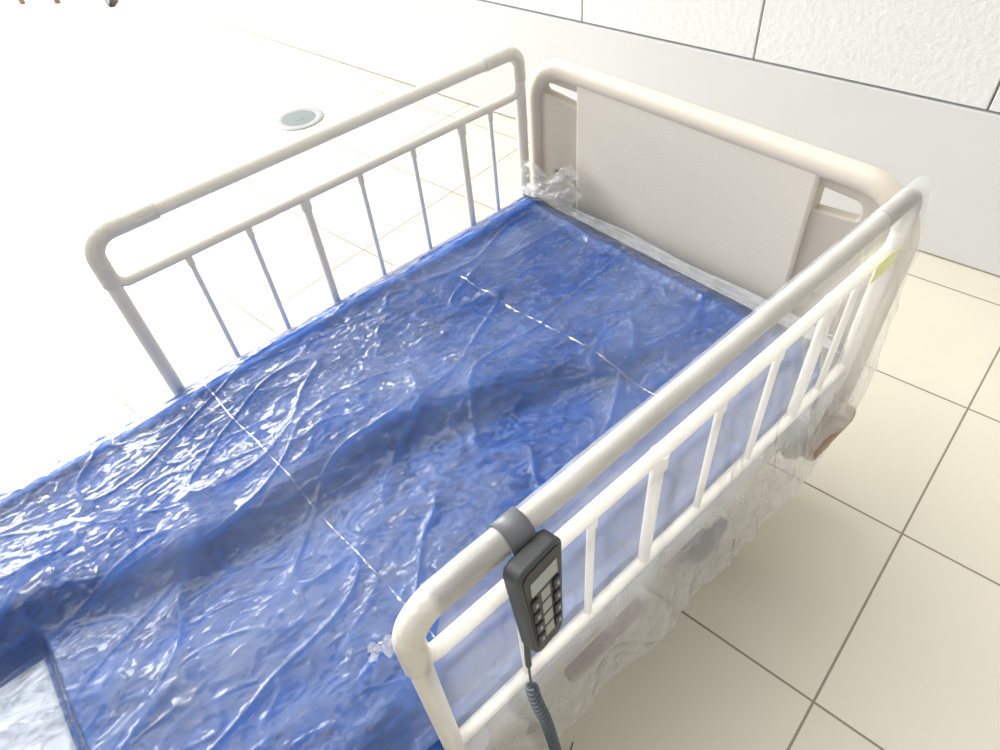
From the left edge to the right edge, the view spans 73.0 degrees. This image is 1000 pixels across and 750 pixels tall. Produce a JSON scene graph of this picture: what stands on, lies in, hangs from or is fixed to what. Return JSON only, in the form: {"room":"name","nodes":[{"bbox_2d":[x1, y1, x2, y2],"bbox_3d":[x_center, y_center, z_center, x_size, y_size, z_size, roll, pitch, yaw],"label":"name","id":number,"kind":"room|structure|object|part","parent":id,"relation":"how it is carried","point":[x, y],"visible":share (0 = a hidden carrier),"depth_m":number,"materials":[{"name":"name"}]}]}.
{"room":"hospital room","nodes":[
{"label":"hospital room","id":0,"kind":"room"},
{"bbox_2d":[0,0,999,749],"bbox_3d":[-4.357,-0.397,2.950,22.000,0.001,7.200,30,56,30],"label":"floor","id":1,"kind":"structure","parent":0,"point":[862,610],"depth_m":2.17,"materials":[{"name":"tile"}]},
{"bbox_2d":[18,0,60,3],"bbox_3d":[-3.533,-3.117,5.132,0.364,0.456,0.314,5,47,11],"label":"wooden stool","id":2,"kind":"object","parent":1,"relation":"on","point":[19,1],"visible":1,"depth_m":5.20,"materials":[{"name":"brown wood"}]},
{"bbox_2d":[105,0,117,6],"bbox_3d":[-2.914,-2.813,5.052,0.090,0.057,0.250,-19,48,-12],"label":"shoe","id":3,"kind":"object","parent":1,"relation":"on","point":[111,3],"visible":1,"depth_m":4.99,"materials":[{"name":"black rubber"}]},
{"bbox_2d":[274,107,323,130],"bbox_3d":[-1.029,-1.313,3.464,0.254,0.011,0.254,-35,53,-25],"label":"floor drain","id":4,"kind":"object","parent":1,"relation":"in","point":[304,117],"visible":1,"depth_m":3.45,"materials":[{"name":"white metal"}]},
{"bbox_2d":[84,46,923,749],"bbox_3d":[-0.284,0.254,1.271,2.060,0.905,1.041,-35,53,-25],"label":"hospital bed","id":5,"kind":"object","parent":1,"relation":"on","point":[731,205],"visible":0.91,"depth_m":1.33,"materials":[{"name":"beige metal"}]},
{"bbox_2d":[0,169,831,749],"bbox_3d":[-0.326,0.213,1.223,1.950,0.233,0.942,-35,53,-25],"label":"mattress","id":6,"kind":"object","parent":5,"relation":"on","point":[220,567],"visible":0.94,"depth_m":1.20,"materials":[{"name":"blue plastic"}]},
{"bbox_3d":[-0.737,0.714,0.833,0.490,0.038,0.526,-35,53,-25],"label":"foot corner panel","id":7,"kind":"part","parent":6,"relation":"part of","materials":[{"name":"white"}]},
{"bbox_2d":[488,507,573,749],"bbox_3d":[0.069,0.479,1.012,0.095,0.896,0.107,-4,46,2],"label":"remote control","id":8,"kind":"object","parent":5,"relation":"hanging from","point":[532,578],"visible":1,"depth_m":0.72,"materials":[{"name":"grey plastic"}]},
{"bbox_3d":[0.196,0.488,1.250,0.200,0.030,0.024,-35,53,-25],"label":"trim","id":9,"kind":"part","parent":5,"relation":"part of","materials":[{"name":"brown"}]},
{"bbox_3d":[0.412,-0.353,1.607,0.026,0.538,0.616,-35,53,-25],"label":"headboard panel","id":10,"kind":"part","parent":5,"relation":"part of","materials":[{"name":"beige plastic"}]},
{"bbox_3d":[0.466,0.265,1.495,0.050,0.190,0.050,-35,53,-25],"label":"caster leg","id":11,"kind":"part","parent":5,"relation":"part of","materials":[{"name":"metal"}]},
{"bbox_3d":[0.427,-0.346,1.613,0.028,0.577,0.948,-35,53,-25],"label":"headboard","id":12,"kind":"part","parent":5,"relation":"part of","materials":[{"name":"beige plastic"}]},
{"bbox_2d":[484,0,999,112],"bbox_3d":[-2.094,-3.619,3.556,22.000,3.200,0.207,30,56,30],"label":"wall","id":13,"kind":"structure","parent":0,"point":[947,50],"depth_m":2.13,"materials":[{"name":"tile"}]},
{"bbox_2d":[152,0,999,275],"bbox_3d":[-2.048,-2.643,4.486,22.000,0.497,0.041,30,56,30],"label":"wall band","id":14,"kind":"object","parent":13,"relation":"attached to","point":[952,150],"visible":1,"depth_m":2.53,"materials":[{"name":"paint"}]}
]}

